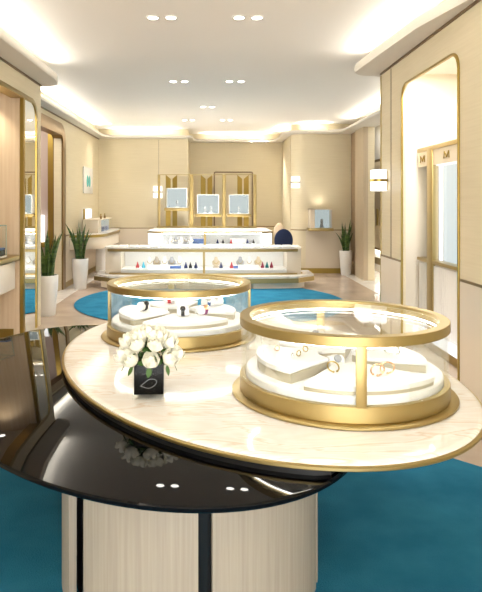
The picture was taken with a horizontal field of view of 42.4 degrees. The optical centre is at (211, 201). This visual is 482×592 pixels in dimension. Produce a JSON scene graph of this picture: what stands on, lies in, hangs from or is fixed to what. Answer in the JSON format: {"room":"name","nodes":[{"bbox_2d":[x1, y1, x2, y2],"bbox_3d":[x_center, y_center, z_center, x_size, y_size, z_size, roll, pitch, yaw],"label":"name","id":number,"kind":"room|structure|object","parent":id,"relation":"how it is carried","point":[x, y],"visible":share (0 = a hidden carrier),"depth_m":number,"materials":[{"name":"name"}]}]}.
{"room":"shop","nodes":[
{"label":"shop","id":0,"kind":"room"},
{"bbox_2d":[0,93,19,334],"bbox_3d":[-2.803,0.120,7.143,1.195,2.860,0.075,0,0,0],"label":"wall","id":1,"kind":"structure","parent":0,"point":[9,107],"depth_m":7.11,"materials":[{"name":"brown wood"}]},
{"bbox_2d":[0,329,13,337],"bbox_3d":[-2.785,1.500,7.093,1.030,0.100,0.015,0,0,0],"label":"baseboard","id":2,"kind":"structure","parent":1,"relation":"attached to","point":[4,333],"depth_m":7.08,"materials":[{"name":"gold metal"}]},
{"bbox_2d":[0,60,40,325],"bbox_3d":[-2.235,-0.075,2.430,0.130,3.250,10.860,0,0,0],"label":"wall","id":3,"kind":"structure","parent":0,"point":[9,75],"depth_m":7.71,"materials":[{"name":"paint"}]},
{"bbox_2d":[0,80,37,327],"bbox_3d":[-2.228,0.152,5.430,0.145,2.795,4.490,0,0,0],"label":"trim","id":4,"kind":"structure","parent":3,"relation":"attached to","point":[6,89],"depth_m":7.62,"materials":[{"name":"gold metal"}]},
{"bbox_2d":[0,57,41,86],"bbox_3d":[-2.163,-1.470,5.430,0.015,0.020,4.860,0,0,0],"label":"trim","id":5,"kind":"structure","parent":3,"relation":"attached to","point":[1,58],"depth_m":6.98,"materials":[{"name":"brown metal"}]},
{"bbox_2d":[20,98,35,332],"bbox_3d":[-2.209,0.180,7.360,0.102,2.740,0.520,0,0,0],"label":"wall mirror","id":6,"kind":"object","parent":3,"relation":"attached to","point":[27,110],"visible":0.88,"depth_m":7.28,"materials":[{"name":"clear mirror"}]},
{"bbox_2d":[41,131,47,255],"bbox_3d":[-3.440,-0.075,11.170,1.320,3.250,0.060,0,0,0],"label":"wall","id":7,"kind":"structure","parent":0,"point":[44,136],"depth_m":11.14,"materials":[{"name":"beige paint"}]},
{"bbox_2d":[41,215,44,246],"bbox_3d":[-3.045,0.515,11.025,0.190,0.570,0.210,0,0,0],"label":"case","id":8,"kind":"object","parent":7,"relation":"attached to","point":[42,216],"visible":0.4,"depth_m":10.94,"materials":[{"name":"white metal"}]},
{"bbox_2d":[48,134,52,253],"bbox_3d":[-2.860,0.125,11.095,0.140,2.850,0.070,0,0,0],"label":"trim","id":9,"kind":"structure","parent":7,"relation":"attached to","point":[50,139],"depth_m":11.06,"materials":[{"name":"gold metal"}]},
{"bbox_2d":[41,93,98,289],"bbox_3d":[-2.712,-0.075,11.230,0.135,3.250,6.740,0,0,0],"label":"wall","id":10,"kind":"structure","parent":0,"point":[82,149],"depth_m":11.78,"materials":[{"name":"paint"}]},
{"bbox_2d":[41,113,65,289],"bbox_3d":[-2.710,0.090,9.635,0.180,2.920,2.970,0,0,0],"label":"trim","id":11,"kind":"structure","parent":10,"relation":"attached to","point":[49,125],"depth_m":10.92,"materials":[{"name":"brown metal"}]},
{"bbox_2d":[41,106,98,138],"bbox_3d":[-2.643,-1.470,11.185,0.015,0.020,6.630,0,0,0],"label":"trim","id":12,"kind":"structure","parent":10,"relation":"attached to","point":[41,106],"depth_m":11.24,"materials":[{"name":"brown metal"}]},
{"bbox_2d":[56,270,95,303],"bbox_3d":[-2.510,1.548,11.200,0.300,0.004,6.600,0,0,0],"label":"trim","id":13,"kind":"structure","parent":10,"relation":"attached to","point":[62,294],"depth_m":10.72,"materials":[{"name":"beige wood"}]},
{"bbox_2d":[66,266,95,287],"bbox_3d":[-2.640,1.500,12.825,0.020,0.100,3.350,0,0,0],"label":"baseboard","id":14,"kind":"structure","parent":10,"relation":"attached to","point":[70,282],"depth_m":11.69,"materials":[{"name":"gold metal"}]},
{"bbox_2d":[83,166,92,193],"bbox_3d":[-2.628,-0.455,13.140,0.037,0.550,0.900,0,0,0],"label":"wall picture","id":15,"kind":"object","parent":10,"relation":"attached to","point":[87,172],"visible":1,"depth_m":13.02,"materials":[{"name":"white paper"}]},
{"bbox_2d":[99,129,187,244],"bbox_3d":[-1.630,-0.075,14.556,2.140,3.250,0.127,0,0,0],"label":"wall","id":16,"kind":"structure","parent":0,"point":[129,169],"depth_m":14.50,"materials":[{"name":"paint"}]},
{"bbox_2d":[153,186,162,197],"bbox_3d":[-1.260,-0.230,14.391,0.225,0.271,0.225,0,0,0],"label":"wall sconce","id":17,"kind":"object","parent":16,"relation":"attached to","point":[155,188],"visible":0.82,"depth_m":14.31,"materials":[{"name":"white glass"}]},
{"bbox_2d":[188,131,189,225],"bbox_3d":[-0.610,-0.075,15.110,0.100,3.250,0.980,0,0,0],"label":"wall","id":18,"kind":"structure","parent":0,"point":[188,131],"depth_m":14.77,"materials":[{"name":"fabric"}]},
{"bbox_2d":[0,0,442,133],"bbox_3d":[0.000,-1.760,7.000,9.200,0.120,20.000,0,0,0],"label":"ceiling","id":19,"kind":"structure","parent":0,"point":[113,64],"depth_m":7.24,"materials":[{"name":"white paint"}]},
{"bbox_2d":[146,15,159,19],"bbox_3d":[-0.542,-1.696,5.697,0.124,0.016,0.124,0,0,0],"label":"recessed light","id":20,"kind":"object","parent":19,"relation":"in","point":[149,17],"visible":1,"depth_m":5.69,"materials":[{"name":"white paint"}]},
{"bbox_2d":[164,15,177,19],"bbox_3d":[-0.377,-1.696,5.697,0.124,0.016,0.124,0,0,0],"label":"recessed light","id":21,"kind":"object","parent":19,"relation":"in","point":[167,17],"visible":1,"depth_m":5.69,"materials":[{"name":"white paint"}]},
{"bbox_2d":[232,15,245,19],"bbox_3d":[0.248,-1.696,5.697,0.124,0.016,0.124,0,0,0],"label":"recessed light","id":22,"kind":"object","parent":19,"relation":"in","point":[236,17],"visible":1,"depth_m":5.69,"materials":[{"name":"white glass"}]},
{"bbox_2d":[250,15,263,19],"bbox_3d":[0.413,-1.696,5.697,0.124,0.016,0.124,0,0,0],"label":"recessed light","id":23,"kind":"object","parent":19,"relation":"in","point":[254,17],"visible":1,"depth_m":5.69,"materials":[{"name":"white paint"}]},
{"bbox_2d":[190,134,281,244],"bbox_3d":[0.595,-0.075,15.560,2.510,3.250,0.120,0,0,0],"label":"wall","id":24,"kind":"structure","parent":0,"point":[264,160],"depth_m":15.50,"materials":[{"name":"paint"}]},
{"bbox_2d":[214,172,252,225],"bbox_3d":[0.534,0.395,15.490,0.979,2.310,0.020,0,0,0],"label":"trim","id":25,"kind":"structure","parent":24,"relation":"attached to","point":[214,172],"depth_m":15.48,"materials":[{"name":"brown metal"}]},
{"bbox_2d":[0,0,474,142],"bbox_3d":[0.270,-1.510,6.275,5.860,0.120,18.550,0,0,0],"label":"ceiling","id":26,"kind":"structure","parent":0,"point":[423,26],"depth_m":6.67,"materials":[{"name":"beige paint"}]},
{"bbox_2d":[0,271,481,466],"bbox_3d":[0.000,1.610,7.000,9.200,0.120,20.000,0,0,0],"label":"floor","id":27,"kind":"structure","parent":0,"point":[343,287],"depth_m":8.32,"materials":[{"name":"beige tile"}]},
{"bbox_2d":[41,230,62,316],"bbox_3d":[-2.238,0.963,8.490,0.384,1.175,0.339,0,0,0],"label":"snake plant","id":28,"kind":"object","parent":27,"relation":"on","point":[49,280],"visible":0.81,"depth_m":8.41,"materials":[{"name":"green plant"}]},
{"bbox_2d":[66,224,90,288],"bbox_3d":[-2.340,0.929,11.079,0.348,1.242,0.516,0,0,17],"label":"snake plant","id":29,"kind":"object","parent":27,"relation":"on","point":[79,263],"visible":1,"depth_m":11.01,"materials":[{"name":"green plant"}]},
{"bbox_2d":[69,228,119,272],"bbox_3d":[-2.337,1.076,12.970,0.615,0.948,2.940,0,0,0],"label":"counter","id":30,"kind":"object","parent":27,"relation":"on","point":[98,241],"depth_m":12.22,"materials":[{"name":"beige wood"}]},
{"bbox_2d":[83,209,91,219],"bbox_3d":[-2.605,0.372,12.985,0.040,0.460,0.730,0,0,0],"label":"mirror","id":31,"kind":"object","parent":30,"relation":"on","point":[87,213],"visible":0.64,"depth_m":12.90,"materials":[{"name":"white mirror"}]},
{"bbox_2d":[74,228,118,234],"bbox_3d":[-2.345,0.609,12.970,0.600,0.014,2.940,0,0,0],"label":"countertop","id":32,"kind":"structure","parent":30,"relation":"on","point":[110,230],"depth_m":12.24,"materials":[{"name":"white stone"}]},
{"bbox_2d":[83,218,110,232],"bbox_3d":[-2.345,0.471,12.790,0.310,0.262,1.620,0,0,0],"label":"display case","id":33,"kind":"object","parent":30,"relation":"on","point":[94,225],"depth_m":11.98,"materials":[{"name":"beige"}]},
{"bbox_2d":[74,284,342,321],"bbox_3d":[-0.020,1.538,9.700,4.180,0.015,4.180,0,0,0],"label":"round rug","id":34,"kind":"object","parent":27,"relation":"on","point":[96,304],"visible":0.43,"depth_m":9.63,"materials":[{"name":"blue carpet"}]},
{"bbox_2d":[94,245,313,288],"bbox_3d":[-0.145,1.177,11.423,4.024,0.704,1.160,0,0,0],"label":"display counter","id":35,"kind":"object","parent":34,"relation":"on","point":[287,272],"depth_m":11.24,"materials":[{"name":"white stone"}]},
{"bbox_2d":[147,265,170,267],"bbox_3d":[-0.973,1.195,11.484,0.440,0.058,0.140,0,0,0],"label":"display tray","id":36,"kind":"object","parent":35,"relation":"on","point":[148,266],"visible":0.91,"depth_m":11.41,"materials":[{"name":"white leather"}]},
{"bbox_2d":[105,245,300,248],"bbox_3d":[-0.170,0.838,11.523,3.620,0.025,0.755,0,0,0],"label":"countertop","id":37,"kind":"structure","parent":35,"relation":"on","point":[109,246],"depth_m":11.24,"materials":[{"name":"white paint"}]},
{"bbox_2d":[212,257,219,267],"bbox_3d":[0.075,1.124,11.601,0.152,0.200,0.064,0,0,0],"label":"bust","id":38,"kind":"object","parent":35,"relation":"on","point":[215,262],"visible":0.87,"depth_m":11.58,"materials":[{"name":"beige fabric"}]},
{"bbox_2d":[238,265,258,268],"bbox_3d":[0.674,1.195,11.477,0.400,0.058,0.140,0,0,0],"label":"display tray","id":39,"kind":"object","parent":35,"relation":"on","point":[239,266],"visible":0.91,"depth_m":11.41,"materials":[{"name":"white leather"}]},
{"bbox_2d":[147,228,272,244],"bbox_3d":[-0.040,1.067,13.277,2.540,0.965,1.885,0,0,0],"label":"display counter","id":40,"kind":"object","parent":27,"relation":"on","point":[156,236],"depth_m":12.73,"materials":[{"name":"beige"}]},
{"bbox_2d":[192,238,203,243],"bbox_3d":[-0.287,0.795,12.733,0.320,0.108,0.140,0,0,0],"label":"display tray","id":41,"kind":"object","parent":40,"relation":"on","point":[196,240],"visible":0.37,"depth_m":12.66,"materials":[{"name":"blue fabric"}]},
{"bbox_2d":[157,174,256,227],"bbox_3d":[-0.113,-0.021,14.050,2.268,1.210,0.080,0,0,0],"label":"screen","id":42,"kind":"object","parent":40,"relation":"on","point":[191,176],"visible":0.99,"depth_m":14.04,"materials":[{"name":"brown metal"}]},
{"bbox_2d":[164,188,189,210],"bbox_3d":[-0.782,-0.059,13.860,0.555,0.504,0.260,0,0,0],"label":"display case","id":43,"kind":"object","parent":42,"relation":"attached to","point":[173,194],"visible":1,"depth_m":13.95,"materials":[{"name":"white glass"}]},
{"bbox_2d":[164,208,189,210],"bbox_3d":[-0.782,0.163,13.860,0.555,0.060,0.260,0,0,0],"label":"shelf","id":44,"kind":"object","parent":43,"relation":"attached to","point":[165,209],"depth_m":13.73,"materials":[{"name":"gold metal"}]},
{"bbox_2d":[195,195,220,216],"bbox_3d":[-0.089,0.080,13.860,0.588,0.493,0.260,0,0,0],"label":"display case","id":45,"kind":"object","parent":42,"relation":"attached to","point":[202,200],"visible":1,"depth_m":13.95,"materials":[{"name":"white glass"}]},
{"bbox_2d":[195,214,220,216],"bbox_3d":[-0.089,0.296,13.860,0.588,0.060,0.260,0,0,0],"label":"shelf","id":46,"kind":"object","parent":45,"relation":"attached to","point":[196,215],"depth_m":13.73,"materials":[{"name":"gold metal"}]},
{"bbox_2d":[227,195,250,216],"bbox_3d":[0.599,0.080,13.860,0.544,0.493,0.260,0,0,0],"label":"display case","id":47,"kind":"object","parent":42,"relation":"attached to","point":[235,201],"visible":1,"depth_m":13.95,"materials":[{"name":"white glass"}]},
{"bbox_2d":[227,214,250,216],"bbox_3d":[0.599,0.296,13.860,0.544,0.060,0.260,0,0,0],"label":"shelf","id":48,"kind":"object","parent":47,"relation":"attached to","point":[228,215],"depth_m":13.73,"materials":[{"name":"gold metal"}]},
{"bbox_2d":[149,228,270,231],"bbox_3d":[-0.040,0.600,13.275,2.520,0.030,1.850,0,0,0],"label":"countertop","id":49,"kind":"structure","parent":40,"relation":"on","point":[154,229],"depth_m":12.73,"materials":[{"name":"white stone"}]},
{"bbox_2d":[230,238,245,243],"bbox_3d":[0.533,0.795,12.747,0.320,0.108,0.140,0,0,0],"label":"display tray","id":50,"kind":"object","parent":40,"relation":"on","point":[234,240],"visible":0.88,"depth_m":12.68,"materials":[{"name":"white leather"}]},
{"bbox_2d":[0,458,481,591],"bbox_3d":[0.000,1.538,2.200,4.200,0.015,4.200,0,0,0],"label":"round rug","id":51,"kind":"object","parent":27,"relation":"on","point":[419,529],"visible":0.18,"depth_m":2.86,"materials":[{"name":"teal carpet"}]},
{"bbox_2d":[0,316,481,591],"bbox_3d":[-0.096,1.165,3.110,2.322,0.730,2.760,0,0,-23],"label":"display table","id":52,"kind":"object","parent":51,"relation":"on","point":[188,487],"visible":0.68,"depth_m":2.16,"materials":[{"name":"black stone"}]},
{"bbox_2d":[134,355,163,394],"bbox_3d":[-0.260,0.724,2.575,0.136,0.152,0.136,0,0,-3],"label":"vase","id":53,"kind":"object","parent":52,"relation":"on","point":[143,385],"visible":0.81,"depth_m":2.52,"materials":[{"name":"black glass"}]},
{"bbox_2d":[113,346,126,369],"bbox_3d":[-0.364,0.646,2.562,0.092,0.114,0.092,0,0,1],"label":"rose","id":54,"kind":"object","parent":53,"relation":"in","point":[121,351],"visible":0.52,"depth_m":2.53,"materials":[{"name":"white plant"}]},
{"bbox_2d":[119,332,131,348],"bbox_3d":[-0.345,0.587,2.564,0.085,0.107,0.093,0,0,2],"label":"rose","id":55,"kind":"object","parent":53,"relation":"in","point":[122,341],"visible":0.58,"depth_m":2.54,"materials":[{"name":"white plant"}]},
{"bbox_2d":[119,349,143,375],"bbox_3d":[-0.326,0.646,2.496,0.095,0.113,0.092,0,0,-44],"label":"rose","id":56,"kind":"object","parent":53,"relation":"in","point":[130,360],"visible":0.99,"depth_m":2.49,"materials":[{"name":"white plant"}]},
{"bbox_2d":[126,334,151,356],"bbox_3d":[-0.306,0.587,2.505,0.093,0.107,0.089,0,0,41],"label":"rose","id":57,"kind":"object","parent":53,"relation":"in","point":[136,345],"visible":0.98,"depth_m":2.49,"materials":[{"name":"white plant"}]},
{"bbox_2d":[131,326,147,347],"bbox_3d":[-0.296,0.564,2.550,0.079,0.100,0.093,0,0,-27],"label":"rose","id":58,"kind":"object","parent":53,"relation":"in","point":[136,331],"visible":0.63,"depth_m":2.53,"materials":[{"name":"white plant"}]},
{"bbox_2d":[141,324,156,338],"bbox_3d":[-0.266,0.557,2.583,0.091,0.096,0.089,0,0,0],"label":"rose","id":59,"kind":"object","parent":53,"relation":"in","point":[149,327],"visible":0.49,"depth_m":2.56,"materials":[{"name":"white plant"}]},
{"bbox_2d":[140,351,161,377],"bbox_3d":[-0.246,0.648,2.478,0.092,0.109,0.092,0,0,1],"label":"rose","id":60,"kind":"object","parent":53,"relation":"in","point":[148,359],"visible":1,"depth_m":2.47,"materials":[{"name":"white plant"}]},
{"bbox_2d":[143,333,164,359],"bbox_3d":[-0.229,0.587,2.498,0.093,0.107,0.089,0,0,-11],"label":"rose","id":61,"kind":"object","parent":53,"relation":"in","point":[156,345],"visible":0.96,"depth_m":2.48,"materials":[{"name":"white plant"}]},
{"bbox_2d":[146,327,163,342],"bbox_3d":[-0.233,0.564,2.541,0.093,0.100,0.079,0,0,-28],"label":"rose","id":62,"kind":"object","parent":53,"relation":"in","point":[153,332],"visible":0.59,"depth_m":2.52,"materials":[{"name":"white plant"}]},
{"bbox_2d":[159,347,179,375],"bbox_3d":[-0.176,0.646,2.516,0.092,0.114,0.092,0,0,-44],"label":"rose","id":63,"kind":"object","parent":53,"relation":"in","point":[170,358],"visible":0.99,"depth_m":2.50,"materials":[{"name":"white plant"}]},
{"bbox_2d":[162,331,178,354],"bbox_3d":[-0.178,0.588,2.550,0.084,0.104,0.093,0,0,28],"label":"rose","id":64,"kind":"object","parent":53,"relation":"in","point":[171,340],"visible":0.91,"depth_m":2.53,"materials":[{"name":"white plant"}]},
{"bbox_2d":[170,345,185,369],"bbox_3d":[-0.155,0.648,2.588,0.092,0.109,0.092,0,0,1],"label":"rose","id":65,"kind":"object","parent":53,"relation":"in","point":[182,353],"visible":0.38,"depth_m":2.57,"materials":[{"name":"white plant"}]},
{"bbox_2d":[101,273,255,352],"bbox_3d":[-0.198,0.639,3.740,0.926,0.322,0.926,0,0,0],"label":"display case","id":66,"kind":"object","parent":52,"relation":"on","point":[231,335],"visible":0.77,"depth_m":3.45,"materials":[{"name":"gold metal"}]},
{"bbox_2d":[119,305,169,325],"bbox_3d":[-0.455,0.671,3.718,0.352,0.045,0.344,0,0,42],"label":"pad","id":67,"kind":"object","parent":66,"relation":"on","point":[129,314],"visible":0.94,"depth_m":3.61,"materials":[{"name":"white fabric"}]},
{"bbox_2d":[137,301,149,310],"bbox_3d":[-0.405,0.617,3.697,0.067,0.062,0.068,0,0,38],"label":"watch","id":68,"kind":"object","parent":67,"relation":"on","point":[143,305],"visible":1,"depth_m":3.68,"materials":[{"name":"white leather"}]},
{"bbox_2d":[149,300,197,313],"bbox_3d":[-0.259,0.669,3.947,0.333,0.050,0.266,0,0,0],"label":"pad","id":69,"kind":"object","parent":66,"relation":"on","point":[172,307],"visible":0.62,"depth_m":3.93,"materials":[{"name":"white fabric"}]},
{"bbox_2d":[149,300,197,308],"bbox_3d":[-0.259,0.653,3.947,0.333,0.018,0.266,0,0,0],"label":"cushion","id":70,"kind":"object","parent":69,"relation":"on","point":[178,303],"depth_m":3.93,"materials":[{"name":"white fabric"}]},
{"bbox_2d":[143,313,228,328],"bbox_3d":[-0.161,0.676,3.478,0.359,0.035,0.366,0,0,38],"label":"pad","id":71,"kind":"object","parent":66,"relation":"on","point":[170,321],"visible":0.77,"depth_m":3.44,"materials":[{"name":"white fabric"}]},
{"bbox_2d":[177,306,188,315],"bbox_3d":[-0.168,0.627,3.566,0.068,0.062,0.067,0,0,-3],"label":"watch","id":72,"kind":"object","parent":71,"relation":"on","point":[181,311],"visible":1,"depth_m":3.54,"materials":[{"name":"black metal"}]},
{"bbox_2d":[197,305,210,314],"bbox_3d":[-0.045,0.627,3.617,0.068,0.062,0.067,0,0,-40],"label":"watch","id":73,"kind":"object","parent":71,"relation":"on","point":[203,309],"visible":1,"depth_m":3.60,"materials":[{"name":"white leather"}]},
{"bbox_2d":[189,304,235,319],"bbox_3d":[0.000,0.671,3.835,0.283,0.045,0.366,0,0,0],"label":"pad","id":74,"kind":"object","parent":66,"relation":"on","point":[223,311],"visible":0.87,"depth_m":3.71,"materials":[{"name":"white leather"}]},
{"bbox_2d":[201,298,213,305],"bbox_3d":[-0.026,0.617,3.826,0.068,0.062,0.067,0,0,-23],"label":"watch","id":75,"kind":"object","parent":74,"relation":"on","point":[205,301],"visible":0.77,"depth_m":3.81,"materials":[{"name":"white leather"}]},
{"bbox_2d":[189,304,235,314],"bbox_3d":[0.001,0.658,3.835,0.283,0.018,0.366,0,0,0],"label":"cushion","id":76,"kind":"object","parent":74,"relation":"on","point":[223,309],"depth_m":3.74,"materials":[{"name":"white fabric"}]},
{"bbox_2d":[213,297,223,305],"bbox_3d":[0.034,0.617,3.876,0.068,0.062,0.067,0,0,-29],"label":"watch","id":77,"kind":"object","parent":74,"relation":"on","point":[218,301],"visible":0.77,"depth_m":3.85,"materials":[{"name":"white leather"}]},
{"bbox_2d":[232,299,459,430],"bbox_3d":[0.548,0.639,2.620,0.926,0.322,0.926,0,0,0],"label":"display case","id":78,"kind":"object","parent":52,"relation":"on","point":[263,394],"visible":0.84,"depth_m":2.28,"materials":[{"name":"gold metal"}]},
{"bbox_2d":[256,344,328,383],"bbox_3d":[0.296,0.666,2.558,0.333,0.055,0.346,0,0,28],"label":"pad","id":79,"kind":"object","parent":78,"relation":"on","point":[279,365],"visible":0.98,"depth_m":2.50,"materials":[{"name":"white leather"}]},
{"bbox_2d":[279,341,351,359],"bbox_3d":[0.486,0.669,2.825,0.357,0.050,0.270,0,0,0],"label":"pad","id":80,"kind":"object","parent":78,"relation":"on","point":[324,351],"visible":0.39,"depth_m":2.74,"materials":[{"name":"white fabric"}]},
{"bbox_2d":[279,341,346,353],"bbox_3d":[0.486,0.653,2.825,0.357,0.018,0.269,0,0,0],"label":"cushion","id":81,"kind":"object","parent":80,"relation":"on","point":[322,350],"depth_m":2.74,"materials":[{"name":"white fabric"}]},
{"bbox_2d":[327,354,344,366],"bbox_3d":[0.514,0.663,2.581,0.068,0.062,0.067,0,0,-17],"label":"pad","id":82,"kind":"object","parent":78,"relation":"on","point":[337,358],"visible":0.68,"depth_m":2.56,"materials":[{"name":"white fabric"}]},
{"bbox_2d":[303,363,434,394],"bbox_3d":[0.570,0.678,2.335,0.386,0.032,0.394,0,0,42],"label":"pad","id":83,"kind":"object","parent":78,"relation":"on","point":[342,382],"visible":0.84,"depth_m":2.29,"materials":[{"name":"white fabric"}]},
{"bbox_2d":[370,363,384,376],"bbox_3d":[0.633,0.642,2.370,0.037,0.044,0.064,0,0,-38],"label":"bracelet","id":84,"kind":"object","parent":83,"relation":"on","point":[377,375],"visible":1,"depth_m":2.37,"materials":[{"name":"gold metal"}]},
{"bbox_2d":[379,361,394,373],"bbox_3d":[0.678,0.642,2.400,0.037,0.044,0.064,0,0,-44],"label":"bracelet","id":85,"kind":"object","parent":83,"relation":"on","point":[385,361],"visible":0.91,"depth_m":2.40,"materials":[{"name":"gold metal"}]},
{"bbox_2d":[352,347,426,372],"bbox_3d":[0.749,0.671,2.701,0.279,0.045,0.373,0,0,0],"label":"pad","id":86,"kind":"object","parent":78,"relation":"on","point":[408,360],"visible":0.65,"depth_m":2.58,"materials":[{"name":"white leather"}]},
{"bbox_2d":[274,223,284,234],"bbox_3d":[1.440,1.000,13.450,0.380,1.101,0.380,0,0,0],"label":"chair","id":87,"kind":"object","parent":27,"relation":"on","point":[279,226],"visible":0.05,"depth_m":13.26,"materials":[{"name":"beige fabric"}]},
{"bbox_2d":[274,229,292,244],"bbox_3d":[1.470,1.052,12.900,0.400,0.999,0.400,0,0,0],"label":"chair","id":88,"kind":"object","parent":27,"relation":"on","point":[283,236],"visible":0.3,"depth_m":12.70,"materials":[{"name":"blue fabric"}]},
{"bbox_2d":[336,220,352,275],"bbox_3d":[2.795,0.960,13.165,0.362,1.180,0.421,0,0,29],"label":"snake plant","id":89,"kind":"object","parent":27,"relation":"on","point":[345,254],"visible":1,"depth_m":13.07,"materials":[{"name":"green plant"}]},
{"bbox_2d":[413,139,456,366],"bbox_3d":[2.600,0.477,5.390,0.680,2.145,3.180,0,0,0],"label":"tall vitrine","id":90,"kind":"object","parent":27,"relation":"on","point":[437,275],"visible":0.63,"depth_m":6.43,"materials":[{"name":"white paint"}]},
{"bbox_2d":[282,124,350,267],"bbox_3d":[2.475,-0.075,14.550,1.450,3.250,2.100,0,0,0],"label":"wall","id":91,"kind":"structure","parent":0,"point":[322,162],"depth_m":13.50,"materials":[{"name":"paint"}]},
{"bbox_2d":[291,176,299,187],"bbox_3d":[1.815,-0.430,13.481,0.206,0.248,0.206,0,0,9],"label":"wall sconce","id":92,"kind":"object","parent":91,"relation":"attached to","point":[295,180],"visible":1,"depth_m":13.40,"materials":[{"name":"white glass"}]},
{"bbox_2d":[306,230,350,267],"bbox_3d":[2.530,1.030,13.498,0.980,0.820,0.010,0,0,0],"label":"wall","id":93,"kind":"structure","parent":0,"point":[323,248],"depth_m":13.49,"materials":[{"name":"beige paint"}]},
{"bbox_2d":[307,209,333,230],"bbox_3d":[2.325,0.385,13.340,0.530,0.470,0.300,0,0,0],"label":"display case","id":94,"kind":"object","parent":93,"relation":"attached to","point":[314,215],"depth_m":13.43,"materials":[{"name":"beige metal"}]},
{"bbox_2d":[307,228,333,230],"bbox_3d":[2.325,0.590,13.340,0.530,0.060,0.300,0,0,0],"label":"shelf","id":95,"kind":"object","parent":94,"relation":"attached to","point":[308,229],"depth_m":13.19,"materials":[{"name":"gold metal"}]},
{"bbox_2d":[315,210,328,227],"bbox_3d":[2.369,0.362,13.475,0.358,0.396,0.010,0,0,0],"label":"light","id":96,"kind":"object","parent":94,"relation":"on","point":[319,214],"depth_m":13.47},
{"bbox_2d":[301,268,340,272],"bbox_3d":[2.345,1.495,13.535,1.330,0.110,0.296,0,0,16],"label":"baseboard","id":97,"kind":"structure","parent":93,"relation":"attached to","point":[313,270],"depth_m":13.48,"materials":[{"name":"gold metal"}]},
{"bbox_2d":[345,270,379,294],"bbox_3d":[2.825,1.548,10.880,1.750,0.004,7.440,0,0,0],"label":"floor","id":98,"kind":"structure","parent":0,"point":[374,286],"depth_m":11.91,"materials":[{"name":"white stone"}]},
{"bbox_2d":[368,127,374,280],"bbox_3d":[3.135,-0.075,12.850,0.130,3.250,1.300,0,0,0],"label":"wall","id":99,"kind":"structure","parent":0,"point":[371,130],"depth_m":12.20,"materials":[{"name":"fabric"}]},
{"bbox_2d":[351,132,354,274],"bbox_3d":[3.045,0.035,13.200,0.050,3.030,0.540,0,0,0],"label":"trim","id":100,"kind":"structure","parent":99,"relation":"attached to","point":[352,134],"depth_m":13.23,"materials":[{"name":"brown wood"}]},
{"bbox_2d":[355,127,367,280],"bbox_3d":[3.025,0.035,12.550,0.090,3.030,0.700,0,0,0],"label":"trim","id":101,"kind":"structure","parent":99,"relation":"attached to","point":[361,135],"depth_m":12.36,"materials":[{"name":"beige wood"}]},
{"bbox_2d":[375,125,379,271],"bbox_3d":[3.780,-0.075,11.100,0.120,3.250,8.200,0,0,0],"label":"wall","id":102,"kind":"structure","parent":0,"point":[377,129],"depth_m":13.94,"materials":[{"name":"white paint"}]},
{"bbox_2d":[375,159,379,250],"bbox_3d":[3.635,0.067,12.350,0.150,1.993,3.700,0,0,0],"label":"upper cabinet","id":103,"kind":"object","parent":102,"relation":"attached to","point":[377,162],"visible":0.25,"depth_m":13.43,"materials":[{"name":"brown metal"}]},
{"bbox_2d":[381,0,481,402],"bbox_3d":[1.964,-0.075,2.075,0.042,3.250,10.150,0,0,0],"label":"wall","id":104,"kind":"structure","parent":0,"point":[462,37],"depth_m":4.85,"materials":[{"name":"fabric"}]},
{"bbox_2d":[370,169,387,190],"bbox_3d":[1.855,-0.240,6.900,0.196,0.236,0.196,0,0,0],"label":"wall sconce","id":105,"kind":"object","parent":104,"relation":"attached to","point":[378,178],"visible":1,"depth_m":6.82,"materials":[{"name":"white glass"}]},
{"bbox_2d":[380,76,381,327],"bbox_3d":[1.945,0.050,7.140,0.010,3.000,0.020,0,0,0],"label":"trim","id":106,"kind":"structure","parent":104,"relation":"attached to","point":[380,76],"depth_m":7.14,"materials":[{"name":"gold metal"}]},
{"bbox_2d":[401,53,459,380],"bbox_3d":[1.946,0.174,5.620,0.019,2.752,1.484,0,0,0],"label":"trim","id":107,"kind":"structure","parent":104,"relation":"attached to","point":[454,55],"depth_m":4.89,"materials":[{"name":"gold metal"}]},
{"bbox_2d":[380,0,480,74],"bbox_3d":[1.942,-1.470,5.075,0.015,0.020,4.150,0,0,0],"label":"trim","id":108,"kind":"structure","parent":104,"relation":"attached to","point":[475,2],"depth_m":5.39,"materials":[{"name":"brown metal"}]},
{"bbox_2d":[460,279,481,287],"bbox_3d":[1.945,0.610,3.925,0.010,0.020,1.850,0,0,0],"label":"trim","id":109,"kind":"structure","parent":104,"relation":"attached to","point":[461,280],"depth_m":4.63,"materials":[{"name":"brown metal"}]},
{"bbox_2d":[406,74,456,332],"bbox_3d":[2.592,-0.075,7.090,1.215,3.250,0.120,0,0,0],"label":"wall","id":110,"kind":"structure","parent":0,"point":[431,99],"depth_m":7.03,"materials":[{"name":"beige paint"}]},
{"bbox_3d":[-3.380,0.120,5.050,0.080,2.860,4.100,0,0,0],"label":"wall","id":111,"kind":"structure","parent":0,"visible":0},
{"bbox_2d":[0,255,18,294],"bbox_3d":[-2.750,0.790,6.035,1.160,0.380,2.070,0,0,0],"label":"counter","id":112,"kind":"object","parent":111,"relation":"attached to","point":[7,264],"depth_m":6.72,"materials":[{"name":"white paint"}]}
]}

